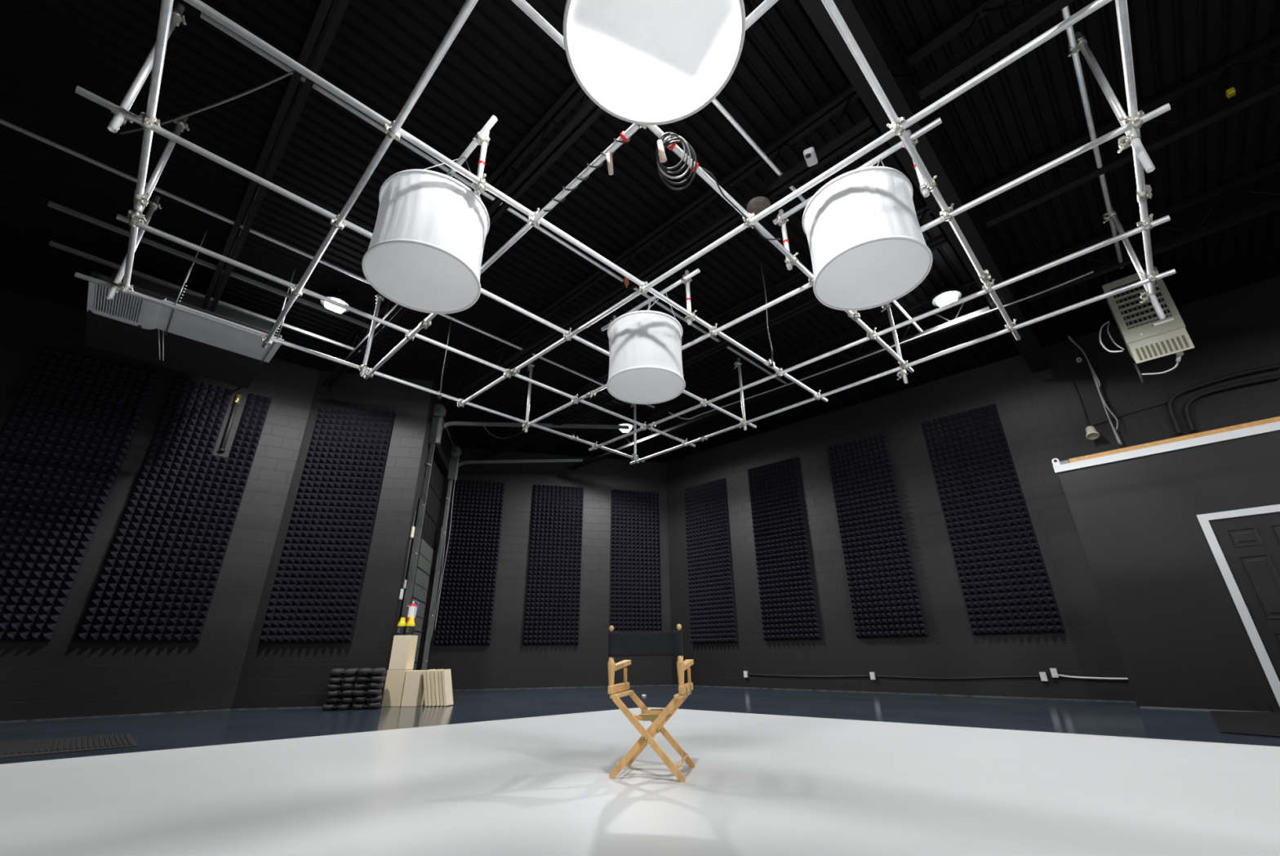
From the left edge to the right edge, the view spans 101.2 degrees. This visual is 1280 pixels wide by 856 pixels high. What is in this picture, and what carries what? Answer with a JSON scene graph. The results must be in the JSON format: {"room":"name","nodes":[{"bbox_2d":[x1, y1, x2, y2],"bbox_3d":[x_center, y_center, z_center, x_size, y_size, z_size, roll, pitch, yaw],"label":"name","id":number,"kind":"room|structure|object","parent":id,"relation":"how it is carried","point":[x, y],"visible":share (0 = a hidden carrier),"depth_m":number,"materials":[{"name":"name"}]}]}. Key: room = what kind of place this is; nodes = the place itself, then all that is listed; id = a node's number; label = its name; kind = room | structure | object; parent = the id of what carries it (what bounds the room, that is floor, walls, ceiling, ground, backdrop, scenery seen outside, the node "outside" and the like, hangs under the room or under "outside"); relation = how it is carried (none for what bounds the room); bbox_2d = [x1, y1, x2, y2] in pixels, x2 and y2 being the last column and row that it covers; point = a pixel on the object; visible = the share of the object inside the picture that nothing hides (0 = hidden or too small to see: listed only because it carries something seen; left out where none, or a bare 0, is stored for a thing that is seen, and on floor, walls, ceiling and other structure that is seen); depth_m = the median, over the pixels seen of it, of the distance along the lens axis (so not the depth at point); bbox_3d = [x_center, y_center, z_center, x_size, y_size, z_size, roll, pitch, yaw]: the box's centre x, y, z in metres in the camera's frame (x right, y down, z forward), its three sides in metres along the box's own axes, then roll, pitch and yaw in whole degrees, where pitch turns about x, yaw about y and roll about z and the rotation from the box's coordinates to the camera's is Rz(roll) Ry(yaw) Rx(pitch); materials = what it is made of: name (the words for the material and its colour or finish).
{"room":"studio","nodes":[
{"label":"studio","id":0,"kind":"room"},
{"bbox_2d":[0,288,319,720],"bbox_3d":[-9.428,0.609,6.646,8.283,5.700,0.200,16,-28,-33],"label":"wall","id":1,"kind":"structure","parent":0,"point":[62,676],"depth_m":7.74,"materials":[{"name":"black paint"}]},
{"bbox_2d":[0,347,158,639],"bbox_3d":[-8.234,0.790,7.287,1.290,3.990,0.169,16,-28,-33],"label":"acoustic panel","id":2,"kind":"object","parent":1,"relation":"attached to","point":[66,438],"visible":1,"depth_m":7.37,"materials":[{"name":"grey plastic"}]},
{"bbox_2d":[0,708,231,721],"bbox_3d":[-9.339,3.187,5.445,8.283,0.012,0.012,16,-28,-33],"label":"baseboard","id":3,"kind":"structure","parent":1,"relation":"attached to","point":[220,708],"depth_m":7.00,"materials":[{"name":"paint"}]},
{"bbox_2d":[74,377,271,640],"bbox_3d":[-7.011,1.140,8.129,1.320,3.990,0.169,16,-28,-33],"label":"acoustic panel","id":4,"kind":"object","parent":1,"relation":"attached to","point":[157,579],"visible":1,"depth_m":7.98,"materials":[{"name":"grey plastic"}]},
{"bbox_2d":[217,386,242,451],"bbox_3d":[-6.001,-0.540,8.015,0.097,1.194,2.761,20,-31,-39],"label":"pipe","id":5,"kind":"object","parent":1,"relation":"attached to","point":[238,395],"visible":0.61,"depth_m":8.81,"materials":[{"name":"black metal"}]},
{"bbox_2d":[231,370,433,708],"bbox_3d":[-5.072,1.641,9.150,2.041,5.700,0.200,4,-24,-11],"label":"wall","id":6,"kind":"structure","parent":0,"point":[273,673],"depth_m":8.79,"materials":[{"name":"black paint"}]},
{"bbox_2d":[231,706,322,709],"bbox_3d":[-5.023,4.213,7.931,2.041,0.012,0.012,4,-24,-11],"label":"baseboard","id":7,"kind":"structure","parent":6,"relation":"attached to","point":[300,706],"depth_m":7.84,"materials":[{"name":"paint"}]},
{"bbox_2d":[259,406,395,641],"bbox_3d":[-5.239,1.485,8.972,1.300,4.010,0.169,4,-24,-11],"label":"acoustic panel","id":8,"kind":"object","parent":6,"relation":"attached to","point":[316,593],"visible":1,"depth_m":8.87,"materials":[{"name":"grey plastic"}]},
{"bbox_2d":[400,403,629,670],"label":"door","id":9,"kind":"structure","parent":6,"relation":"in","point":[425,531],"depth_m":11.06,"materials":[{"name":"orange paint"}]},
{"bbox_2d":[413,395,457,669],"bbox_3d":[-4.528,2.486,11.124,0.200,5.700,3.264,4,-24,-10],"label":"wall","id":10,"kind":"structure","parent":0,"point":[445,476],"depth_m":11.97,"materials":[{"name":"black paint"}]},
{"bbox_2d":[380,381,437,704],"bbox_3d":[-4.193,1.761,9.448,0.200,5.700,0.450,4,-24,-10],"label":"door frame","id":11,"kind":"structure","parent":10,"relation":"attached to","point":[433,400],"depth_m":9.55,"materials":[{"name":"black metal"}]},
{"bbox_2d":[427,447,672,688],"bbox_3d":[-2.006,3.404,13.316,5.640,5.700,0.200,5,-24,-13],"label":"wall","id":12,"kind":"structure","parent":0,"point":[505,662],"depth_m":12.98,"materials":[{"name":"black paint"}]},
{"bbox_2d":[434,479,505,644],"bbox_3d":[-4.054,3.130,12.694,1.220,3.890,0.169,5,-24,-13],"label":"acoustic panel","id":13,"kind":"object","parent":12,"relation":"attached to","point":[467,598],"visible":1,"depth_m":12.62,"materials":[{"name":"grey plastic"}]},
{"bbox_2d":[522,484,583,644],"bbox_3d":[-2.114,3.301,13.126,1.310,3.880,0.169,5,-24,-13],"label":"acoustic panel","id":14,"kind":"object","parent":12,"relation":"attached to","point":[553,594],"visible":1,"depth_m":13.06,"materials":[{"name":"grey plastic"}]},
{"bbox_2d":[452,684,672,689],"bbox_3d":[-1.955,5.976,12.098,5.640,0.012,0.012,5,-24,-13],"label":"baseboard","id":15,"kind":"structure","parent":12,"relation":"attached to","point":[659,684],"depth_m":12.07,"materials":[{"name":"paint"}]},
{"bbox_2d":[608,488,661,631],"bbox_3d":[-0.110,3.478,13.571,1.310,3.870,0.169,5,-24,-13],"label":"acoustic panel","id":16,"kind":"object","parent":12,"relation":"attached to","point":[634,561],"visible":0.91,"depth_m":13.57,"materials":[{"name":"grey plastic"}]},
{"bbox_2d":[0,0,1279,462],"bbox_3d":[-0.787,-2.092,7.839,22.030,0.040,22.000,-22,-31,40],"label":"ceiling","id":17,"kind":"structure","parent":0,"point":[500,63],"depth_m":5.90,"materials":[{"name":"black metal"}]},
{"bbox_2d":[84,231,295,388],"bbox_3d":[-5.822,-1.663,6.942,1.978,1.362,1.785,-22,-31,40],"label":"air conditioning unit","id":18,"kind":"object","parent":17,"relation":"hanging from","point":[127,325],"visible":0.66,"depth_m":6.68,"materials":[{"name":"grey metal"}]},
{"bbox_2d":[86,281,149,328],"bbox_3d":[-5.857,-1.391,5.898,0.780,0.038,0.481,-22,-31,40],"label":"grille","id":19,"kind":"object","parent":18,"relation":"attached to","point":[128,308],"depth_m":5.93,"materials":[{"name":"grey metal"}]},
{"bbox_2d":[158,328,164,360],"bbox_3d":[-5.845,-1.036,6.417,0.031,0.409,0.172,-8,-24,16],"label":"hook","id":20,"kind":"object","parent":18,"relation":"hanging from","point":[158,329],"visible":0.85,"depth_m":6.41,"materials":[{"name":"metal"}]},
{"bbox_2d":[200,0,350,312],"bbox_3d":[-3.777,-2.780,5.372,9.100,0.588,0.150,-22,-31,40],"label":"ceiling beam","id":21,"kind":"structure","parent":17,"relation":"attached to","point":[254,196],"depth_m":4.91,"materials":[{"name":"black metal"}]},
{"bbox_2d":[119,71,293,134],"bbox_3d":[-3.805,-2.749,4.518,1.968,0.180,0.050,-7,-24,14],"label":"cable","id":22,"kind":"object","parent":21,"relation":"hanging from","point":[291,72],"visible":0.88,"depth_m":4.40,"materials":[{"name":"black rubber"}]},
{"bbox_2d":[320,288,351,313],"bbox_3d":[-4.453,-1.870,7.708,0.398,0.402,0.398,-22,-31,40],"label":"ceiling lamp","id":23,"kind":"object","parent":17,"relation":"hanging from","point":[338,296],"visible":0.7,"depth_m":7.61,"materials":[{"name":"black metal"}]},
{"bbox_2d":[321,77,604,388],"bbox_3d":[-2.410,-2.275,6.576,9.000,0.588,0.150,-22,-31,40],"label":"ceiling beam","id":24,"kind":"structure","parent":17,"relation":"attached to","point":[586,107],"depth_m":5.45,"materials":[{"name":"black metal"}]},
{"bbox_2d":[48,240,359,352],"bbox_3d":[-5.727,-1.699,7.339,0.043,0.046,3.500,-22,-31,40],"label":"strut","id":25,"kind":"object","parent":24,"relation":"attached to","point":[51,243],"visible":0.86,"depth_m":7.03,"materials":[{"name":"grey metal"}]},
{"bbox_2d":[47,200,379,332],"bbox_3d":[-5.138,-1.935,6.804,0.043,0.046,3.500,-22,-31,40],"label":"strut","id":26,"kind":"object","parent":24,"relation":"attached to","point":[51,204],"visible":0.81,"depth_m":6.46,"materials":[{"name":"grey metal"}]},
{"bbox_2d":[616,418,634,431],"bbox_3d":[-0.333,-0.095,11.929,0.398,0.402,0.398,-22,-31,40],"label":"ceiling lamp","id":27,"kind":"object","parent":17,"relation":"hanging from","point":[623,422],"visible":0.63,"depth_m":11.81,"materials":[{"name":"black metal"}]},
{"bbox_2d":[444,83,875,406],"bbox_3d":[-0.780,-1.865,7.568,8.200,0.588,0.150,-22,-31,40],"label":"beam","id":28,"kind":"structure","parent":17,"relation":"attached to","point":[842,100],"depth_m":6.31,"materials":[{"name":"black metal"}]},
{"bbox_2d":[0,0,1176,464],"bbox_3d":[0.172,-1.846,5.404,7.970,1.539,10.100,-22,-31,40],"label":"grid","id":29,"kind":"object","parent":28,"relation":"hanging from","point":[170,18],"depth_m":4.50,"materials":[{"name":"metal"}]},
{"bbox_2d":[361,115,497,313],"bbox_3d":[-1.722,-1.741,4.443,0.868,1.354,1.369,6,-24,-14],"label":"light","id":30,"kind":"object","parent":29,"relation":"hanging from","point":[424,252],"visible":0.98,"depth_m":4.01,"materials":[{"name":"white fabric"}]},
{"bbox_2d":[364,243,478,311],"bbox_3d":[-1.696,-1.159,4.116,0.840,0.011,0.840,-22,-31,40],"label":"diffuser","id":31,"kind":"object","parent":30,"relation":"attached to","point":[419,277],"depth_m":4.08,"materials":[{"name":"white fabric"}]},
{"bbox_2d":[437,318,451,399],"bbox_3d":[-2.752,-0.978,7.449,0.048,1.082,0.432,9,-25,-22],"label":"hanging cable","id":32,"kind":"object","parent":29,"relation":"hanging from","point":[439,397],"visible":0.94,"depth_m":7.41,"materials":[{"name":"black rubber"}]},
{"bbox_2d":[543,131,631,211],"bbox_3d":[-0.418,-1.861,3.975,0.967,0.210,0.110,-22,-31,40],"label":"power cable","id":33,"kind":"object","parent":29,"relation":"attached to","point":[609,155],"visible":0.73,"depth_m":3.79,"materials":[{"name":"black rubber"}]},
{"bbox_2d":[600,268,700,404],"bbox_3d":[0.027,-1.034,6.128,0.868,1.354,1.490,8,-25,-19],"label":"light","id":34,"kind":"object","parent":29,"relation":"hanging from","point":[646,362],"visible":1,"depth_m":5.66,"materials":[{"name":"white fabric"}]},
{"bbox_2d":[608,368,684,402],"bbox_3d":[0.066,-0.459,5.784,0.840,0.011,0.840,-22,-31,40],"label":"diffuser","id":35,"kind":"object","parent":34,"relation":"attached to","point":[625,384],"depth_m":5.75,"materials":[{"name":"white fabric"}]},
{"bbox_2d":[563,0,745,125],"bbox_3d":[0.054,-2.462,2.813,0.868,1.354,1.378,6,-24,-14],"label":"light","id":36,"kind":"object","parent":29,"relation":"hanging from","point":[642,62],"visible":1,"depth_m":2.57,"materials":[{"name":"white fabric"}]},
{"bbox_2d":[760,262,773,366],"bbox_3d":[1.595,-1.415,6.591,0.050,1.043,0.781,-6,-24,12],"label":"hanging cable","id":37,"kind":"object","parent":29,"relation":"hanging from","point":[771,357],"visible":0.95,"depth_m":6.57,"materials":[{"name":"black rubber"}]},
{"bbox_2d":[773,117,942,311],"bbox_3d":[1.788,-1.791,4.412,1.530,1.354,0.860,-22,-31,40],"label":"light","id":38,"kind":"object","parent":29,"relation":"hanging from","point":[868,249],"visible":0.94,"depth_m":4.03,"materials":[{"name":"white fabric"}]},
{"bbox_2d":[815,239,929,308],"bbox_3d":[1.815,-1.189,4.131,0.840,0.011,0.840,-22,-31,40],"label":"diffuser","id":39,"kind":"object","parent":38,"relation":"attached to","point":[866,273],"depth_m":4.09,"materials":[{"name":"white fabric"}]},
{"bbox_2d":[746,195,770,215],"bbox_3d":[1.250,-2.372,5.558,0.248,0.110,0.248,-22,-31,40],"label":"ceiling disc","id":40,"kind":"object","parent":28,"relation":"attached to","point":[757,205],"visible":0.85,"depth_m":5.51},
{"bbox_2d":[803,146,817,166],"bbox_3d":[1.643,-2.634,5.071,0.100,0.142,0.190,-14,-26,27],"label":"electrical outlet box","id":41,"kind":"object","parent":28,"relation":"attached to","point":[810,155],"visible":1,"depth_m":5.02,"materials":[{"name":"white paint"}]},
{"bbox_2d":[474,202,947,460],"bbox_3d":[-0.251,-0.929,9.754,10.800,0.588,0.150,-22,-31,40],"label":"beam","id":42,"kind":"structure","parent":17,"relation":"attached to","point":[923,210],"depth_m":8.36,"materials":[{"name":"black metal"}]},
{"bbox_2d":[568,278,992,470],"bbox_3d":[1.584,-0.551,10.676,9.600,0.588,0.150,-22,-31,40],"label":"beam","id":43,"kind":"structure","parent":17,"relation":"attached to","point":[970,284],"depth_m":9.56,"materials":[{"name":"black metal"}]},
{"bbox_2d":[799,0,1051,373],"bbox_3d":[1.622,-3.316,4.229,0.270,0.595,15.000,-22,-31,40],"label":"beam","id":44,"kind":"structure","parent":17,"relation":"attached to","point":[855,14],"depth_m":5.10,"materials":[{"name":"black metal"}]},
{"bbox_2d":[668,271,1093,419],"bbox_3d":[3.293,-1.046,8.699,6.635,0.103,0.476,-18,-29,35],"label":"pipe","id":45,"kind":"object","parent":44,"relation":"attached to","point":[1091,272],"visible":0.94,"depth_m":7.91,"materials":[{"name":"white metal"}]},
{"bbox_2d":[930,283,961,306],"bbox_3d":[4.485,-1.960,7.716,0.398,0.402,0.398,-22,-31,40],"label":"ceiling lamp","id":46,"kind":"object","parent":17,"relation":"hanging from","point":[947,294],"visible":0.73,"depth_m":7.62,"materials":[{"name":"black metal"}]},
{"bbox_2d":[892,0,1075,100],"bbox_3d":[4.516,-3.974,2.840,6.187,0.520,0.100,-22,-31,40],"label":"ceiling beam","id":47,"kind":"structure","parent":17,"relation":"attached to","point":[1042,11],"depth_m":4.38,"materials":[{"name":"black metal"}]},
{"bbox_2d":[1067,334,1121,444],"bbox_3d":[7.527,-0.744,8.722,0.221,2.218,0.059,-22,-31,40],"label":"wires","id":48,"kind":"object","parent":17,"relation":"hanging from","point":[1094,375],"visible":0.98,"depth_m":8.60,"materials":[{"name":"grey plastic"}]},
{"bbox_2d":[962,31,1279,227],"bbox_3d":[6.032,-3.384,4.247,6.187,0.520,0.100,-22,-31,40],"label":"truss","id":49,"kind":"object","parent":17,"relation":"attached to","point":[1260,92],"depth_m":5.15,"materials":[{"name":"black metal"}]},
{"bbox_2d":[1004,160,1279,302],"bbox_3d":[7.441,-2.835,5.555,6.187,0.520,0.100,-22,-31,40],"label":"truss","id":50,"kind":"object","parent":17,"relation":"attached to","point":[1273,205],"depth_m":6.39,"materials":[{"name":"black metal"}]},
{"bbox_2d":[1098,262,1195,383],"bbox_3d":[6.905,-1.445,7.330,0.828,1.699,0.529,-22,-31,40],"label":"heater","id":51,"kind":"object","parent":17,"relation":"hanging from","point":[1146,336],"visible":0.96,"depth_m":7.06,"materials":[{"name":"beige metal"}]},
{"bbox_2d":[0,684,1279,855],"bbox_3d":[-0.721,3.224,5.538,22.000,0.154,22.000,-22,-31,40],"label":"floor","id":52,"kind":"structure","parent":0,"point":[757,784],"depth_m":3.10,"materials":[{"name":"paint"}]},
{"bbox_2d":[0,733,137,758],"bbox_3d":[-5.265,2.769,4.575,1.350,0.014,1.288,-22,-31,40],"label":"floor mat","id":53,"kind":"object","parent":52,"relation":"on","point":[65,744],"visible":1,"depth_m":4.57,"materials":[{"name":"black rubber"}]},
{"bbox_2d":[321,702,353,710],"bbox_3d":[-4.373,4.024,7.601,0.368,0.093,0.379,5,-24,-12],"label":"sandbag","id":54,"kind":"object","parent":52,"relation":"on","point":[341,705],"visible":0.83,"depth_m":7.49,"materials":[{"name":"black fabric"}]},
{"bbox_2d":[325,695,355,702],"bbox_3d":[-4.350,3.950,7.650,0.368,0.091,0.379,7,-24,-17],"label":"sandbag","id":55,"kind":"object","parent":54,"relation":"on","point":[346,699],"visible":0.89,"depth_m":7.54,"materials":[{"name":"black fabric"}]},
{"bbox_2d":[326,688,354,696],"bbox_3d":[-4.352,3.863,7.667,0.368,0.093,0.379,8,-25,-19],"label":"sandbag","id":56,"kind":"object","parent":55,"relation":"on","point":[340,691],"visible":0.87,"depth_m":7.55,"materials":[{"name":"black fabric"}]},
{"bbox_2d":[326,682,355,689],"bbox_3d":[-4.372,3.782,7.699,0.368,0.093,0.379,6,-24,-15],"label":"sandbag","id":57,"kind":"object","parent":56,"relation":"on","point":[330,686],"visible":0.84,"depth_m":7.58,"materials":[{"name":"black fabric"}]},
{"bbox_2d":[328,675,358,683],"bbox_3d":[-4.362,3.704,7.737,0.368,0.093,0.379,7,-24,-17],"label":"sandbag","id":58,"kind":"object","parent":57,"relation":"on","point":[333,679],"visible":0.98,"depth_m":7.62,"materials":[{"name":"black fabric"}]},
{"bbox_2d":[329,667,359,675],"bbox_3d":[-4.375,3.616,7.779,0.368,0.114,0.379,7,-24,-17],"label":"sandbag","id":59,"kind":"object","parent":58,"relation":"on","point":[337,671],"visible":0.95,"depth_m":7.67,"materials":[{"name":"black fabric"}]},
{"bbox_2d":[352,701,381,709],"bbox_3d":[-4.000,4.061,7.695,0.368,0.092,0.379,7,-24,-17],"label":"sandbag","id":60,"kind":"object","parent":52,"relation":"on","point":[357,705],"visible":0.88,"depth_m":7.58,"materials":[{"name":"black fabric"}]},
{"bbox_2d":[353,693,382,702],"bbox_3d":[-3.998,3.980,7.728,0.368,0.093,0.379,8,-25,-19],"label":"sandbag","id":61,"kind":"object","parent":60,"relation":"on","point":[371,698],"visible":0.9,"depth_m":7.62,"materials":[{"name":"black fabric"}]},
{"bbox_2d":[352,688,382,695],"bbox_3d":[-4.019,3.891,7.739,0.368,0.091,0.379,6,-24,-14],"label":"sandbag","id":62,"kind":"object","parent":61,"relation":"on","point":[374,691],"visible":0.98,"depth_m":7.63,"materials":[{"name":"black fabric"}]},
{"bbox_2d":[353,681,383,688],"bbox_3d":[-4.028,3.822,7.800,0.368,0.092,0.381,3,-24,-9],"label":"sandbag","id":63,"kind":"object","parent":62,"relation":"on","point":[368,685],"visible":0.92,"depth_m":7.68,"materials":[{"name":"black fabric"}]},
{"bbox_2d":[355,675,386,682],"bbox_3d":[-4.007,3.739,7.829,0.368,0.091,0.381,4,-24,-11],"label":"sandbag","id":64,"kind":"object","parent":63,"relation":"on","point":[364,678],"visible":0.98,"depth_m":7.71,"materials":[{"name":"black fabric"}]},
{"bbox_2d":[357,666,386,675],"bbox_3d":[-4.009,3.644,7.854,0.368,0.113,0.379,6,-24,-14],"label":"sandbag","id":65,"kind":"object","parent":64,"relation":"on","point":[380,670],"visible":0.98,"depth_m":7.74,"materials":[{"name":"black fabric"}]},
{"bbox_2d":[381,669,412,706],"bbox_3d":[-3.773,4.035,8.173,0.300,0.503,0.220,-4,-23,7],"label":"box","id":66,"kind":"object","parent":52,"relation":"on","point":[395,678],"visible":0.77,"depth_m":8.07,"materials":[{"name":"brown wood"}]},
{"bbox_2d":[388,635,417,669],"bbox_3d":[-3.768,3.571,8.371,0.290,0.498,0.220,-4,-23,7],"label":"box","id":67,"kind":"object","parent":66,"relation":"on","point":[404,646],"visible":1,"depth_m":8.29,"materials":[{"name":"brown wood"}]},
{"bbox_2d":[395,617,406,635],"bbox_3d":[-3.861,3.211,8.511,0.136,0.270,0.140,-22,-31,40],"label":"spray bottle","id":68,"kind":"object","parent":67,"relation":"on","point":[401,628],"visible":0.98,"depth_m":8.46,"materials":[{"name":"yellow plastic"}]},
{"bbox_2d":[404,617,414,635],"bbox_3d":[-3.712,3.202,8.492,0.136,0.270,0.140,-22,-31,40],"label":"spray bottle","id":69,"kind":"object","parent":67,"relation":"on","point":[410,627],"visible":1,"depth_m":8.44,"materials":[{"name":"yellow plastic"}]},
{"bbox_2d":[406,599,418,622],"bbox_3d":[-3.754,3.110,8.633,0.139,0.550,0.122,-22,-31,40],"label":"bottle","id":70,"kind":"object","parent":67,"relation":"on","point":[412,611],"visible":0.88,"depth_m":8.64,"materials":[{"name":"white plastic"}]},
{"bbox_2d":[400,669,424,706],"bbox_3d":[-3.489,4.022,8.135,0.245,0.493,0.220,-4,-23,7],"label":"box","id":71,"kind":"object","parent":52,"relation":"on","point":[413,695],"visible":0.87,"depth_m":8.05,"materials":[{"name":"brown wood"}]},
{"bbox_2d":[422,669,428,706],"bbox_3d":[-3.260,4.005,8.108,0.157,0.501,0.220,-4,-23,7],"label":"leaning board","id":72,"kind":"object","parent":52,"relation":"on","point":[424,673],"visible":0.48,"depth_m":8.01,"materials":[{"name":"brown wood"}]},
{"bbox_2d":[426,668,435,706],"bbox_3d":[-3.203,3.998,8.102,0.158,0.506,0.220,-4,-23,7],"label":"leaning board","id":73,"kind":"object","parent":52,"relation":"on","point":[428,671],"visible":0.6,"depth_m":8.01,"materials":[{"name":"brown wood"}]},
{"bbox_2d":[430,669,436,706],"bbox_3d":[-3.145,3.997,8.094,0.157,0.501,0.220,-4,-23,7],"label":"leaning board","id":74,"kind":"object","parent":52,"relation":"on","point":[432,672],"visible":0.58,"depth_m":8.00,"materials":[{"name":"brown wood"}]},
{"bbox_2d":[434,668,444,706],"bbox_3d":[-3.084,4.003,8.115,0.158,0.506,0.220,-4,-23,7],"label":"leaning board","id":75,"kind":"object","parent":52,"relation":"on","point":[436,671],"visible":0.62,"depth_m":8.02,"materials":[{"name":"brown wood"}]},
{"bbox_2d":[438,669,444,706],"bbox_3d":[-3.026,4.002,8.107,0.157,0.501,0.220,-4,-23,7],"label":"leaning board","id":76,"kind":"object","parent":52,"relation":"on","point":[440,678],"visible":0.48,"depth_m":8.01,"materials":[{"name":"brown wood"}]},
{"bbox_2d":[441,668,453,706],"bbox_3d":[-2.969,3.995,8.101,0.158,0.506,0.220,-4,-23,7],"label":"leaning board","id":77,"kind":"object","parent":52,"relation":"on","point":[446,673],"visible":1,"depth_m":8.07,"materials":[{"name":"brown wood"}]},
{"bbox_2d":[608,623,694,782],"bbox_3d":[0.086,1.778,3.485,0.506,0.869,0.491,-6,-24,11],"label":"chair","id":78,"kind":"object","parent":52,"relation":"on","point":[658,642],"visible":1,"depth_m":3.40,"materials":[{"name":"brown wood"}]},
{"bbox_2d":[1209,710,1279,737],"bbox_3d":[6.416,2.906,5.172,1.138,0.012,2.981,-22,-31,40],"label":"floor mat","id":79,"kind":"object","parent":52,"relation":"on","point":[1242,722],"visible":1,"depth_m":5.18,"materials":[{"name":"carpet"}]},
{"bbox_2d":[666,275,1279,700],"bbox_3d":[5.718,1.810,9.802,13.279,5.700,0.200,-20,-30,38],"label":"wall","id":80,"kind":"structure","parent":0,"point":[1042,415],"depth_m":9.33,"materials":[{"name":"black paint"}]},
{"bbox_2d":[684,477,737,642],"bbox_3d":[1.674,3.206,12.970,1.280,3.860,0.169,-20,-30,38],"label":"acoustic panel","id":81,"kind":"object","parent":80,"relation":"attached to","point":[713,612],"visible":1,"depth_m":12.87,"materials":[{"name":"grey plastic"}]},
{"bbox_2d":[746,456,822,639],"bbox_3d":[3.132,2.627,11.762,1.300,3.900,0.169,-20,-30,38],"label":"acoustic panel","id":82,"kind":"object","parent":80,"relation":"attached to","point":[788,606],"visible":1,"depth_m":11.66,"materials":[{"name":"grey plastic"}]},
{"bbox_2d":[747,673,870,676],"bbox_3d":[3.337,5.014,10.650,2.668,0.053,0.023,-20,-30,38],"label":"cable","id":83,"kind":"object","parent":80,"relation":"attached to","point":[748,673],"visible":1,"depth_m":10.51,"materials":[{"name":"black rubber"}]},
{"bbox_2d":[826,431,928,637],"bbox_3d":[4.620,2.059,10.518,1.280,3.930,0.169,-20,-30,38],"label":"acoustic panel","id":84,"kind":"object","parent":80,"relation":"attached to","point":[886,600],"visible":1,"depth_m":10.41,"materials":[{"name":"grey plastic"}]},
{"bbox_2d":[672,684,1135,702],"bbox_3d":[4.165,4.954,9.874,9.179,0.012,0.012,-20,-30,38],"label":"baseboard","id":85,"kind":"structure","parent":80,"relation":"attached to","point":[673,684],"depth_m":9.04,"materials":[{"name":"paint"}]},
{"bbox_2d":[875,675,1039,679],"bbox_3d":[5.321,4.258,8.992,2.561,0.078,0.023,-20,-30,38],"label":"cable","id":86,"kind":"object","parent":80,"relation":"attached to","point":[875,675],"visible":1,"depth_m":8.88,"materials":[{"name":"black rubber"}]},
{"bbox_2d":[921,403,1065,634],"bbox_3d":[6.082,1.516,9.291,1.270,3.930,0.169,-20,-30,38],"label":"acoustic panel","id":87,"kind":"object","parent":80,"relation":"attached to","point":[1006,584],"visible":1,"depth_m":9.18,"materials":[{"name":"grey plastic"}]},
{"bbox_2d":[1072,380,1099,439],"bbox_3d":[7.328,-0.329,8.700,0.170,1.116,0.296,-22,-31,40],"label":"sounder horn","id":88,"kind":"object","parent":80,"relation":"attached to","point":[1091,433],"visible":1,"depth_m":8.50,"materials":[{"name":"beige plastic"}]},
{"bbox_2d":[1085,425,1099,439],"bbox_3d":[7.299,0.069,8.492,0.170,0.222,0.202,-22,-31,40],"label":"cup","id":89,"kind":"object","parent":88,"relation":"on","point":[1091,433],"depth_m":8.48,"materials":[{"name":"beige plastic"}]},
{"bbox_2d":[1057,673,1128,679],"bbox_3d":[6.736,3.701,7.815,0.831,0.065,0.035,-20,-30,38],"label":"cable","id":90,"kind":"object","parent":80,"relation":"attached to","point":[1063,675],"visible":0.95,"depth_m":7.80,"materials":[{"name":"white plastic"}]},
{"bbox_2d":[1093,401,1167,425],"bbox_3d":[7.818,-0.217,8.393,0.940,0.125,0.025,-20,-30,38],"label":"conduit","id":91,"kind":"object","parent":80,"relation":"attached to","point":[1163,403],"visible":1,"depth_m":8.36,"materials":[{"name":"black plastic"}]},
{"bbox_2d":[1167,363,1279,434],"bbox_3d":[8.563,-0.412,7.667,1.271,0.730,0.060,-20,-30,38],"label":"conduit","id":92,"kind":"object","parent":80,"relation":"attached to","point":[1170,403],"visible":1,"depth_m":7.88,"materials":[{"name":"black metal"}]},
{"bbox_2d":[1183,373,1279,431],"bbox_3d":[8.599,-0.355,7.608,1.075,0.577,0.060,-20,-30,38],"label":"conduit","id":93,"kind":"object","parent":80,"relation":"attached to","point":[1186,409],"visible":1,"depth_m":7.77,"materials":[{"name":"black metal"}]},
{"bbox_2d":[1057,430,1279,711],"bbox_3d":[8.446,1.329,5.691,0.120,3.280,5.580,21,-31,-40],"label":"wall","id":94,"kind":"structure","parent":0,"point":[1179,630],"depth_m":6.92,"materials":[{"name":"black paint"}]},
{"bbox_2d":[1053,421,1279,472],"bbox_3d":[8.369,-0.165,6.291,0.030,0.105,5.610,21,-31,-40],"label":"trim","id":95,"kind":"structure","parent":94,"relation":"attached to","point":[1274,426],"depth_m":7.23,"materials":[{"name":"white paint"}]},
{"bbox_2d":[1068,416,1279,462],"bbox_3d":[8.121,-0.118,6.610,0.090,0.065,4.400,21,-31,-40],"label":"wooden plank","id":96,"kind":"object","parent":94,"relation":"on","point":[1276,419],"visible":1,"depth_m":7.22,"materials":[{"name":"brown wood"}]},
{"bbox_2d":[1134,697,1271,711],"bbox_3d":[6.871,3.406,6.456,0.016,0.100,1.175,21,-31,-40],"label":"baseboard","id":97,"kind":"structure","parent":94,"relation":"attached to","point":[1252,706],"depth_m":6.42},
{"bbox_2d":[1196,503,1279,706],"bbox_3d":[7.667,2.046,6.099,0.085,2.300,1.030,21,-31,-40],"label":"door frame","id":98,"kind":"structure","parent":94,"relation":"in","point":[1248,539],"depth_m":6.43,"materials":[{"name":"white paint"}]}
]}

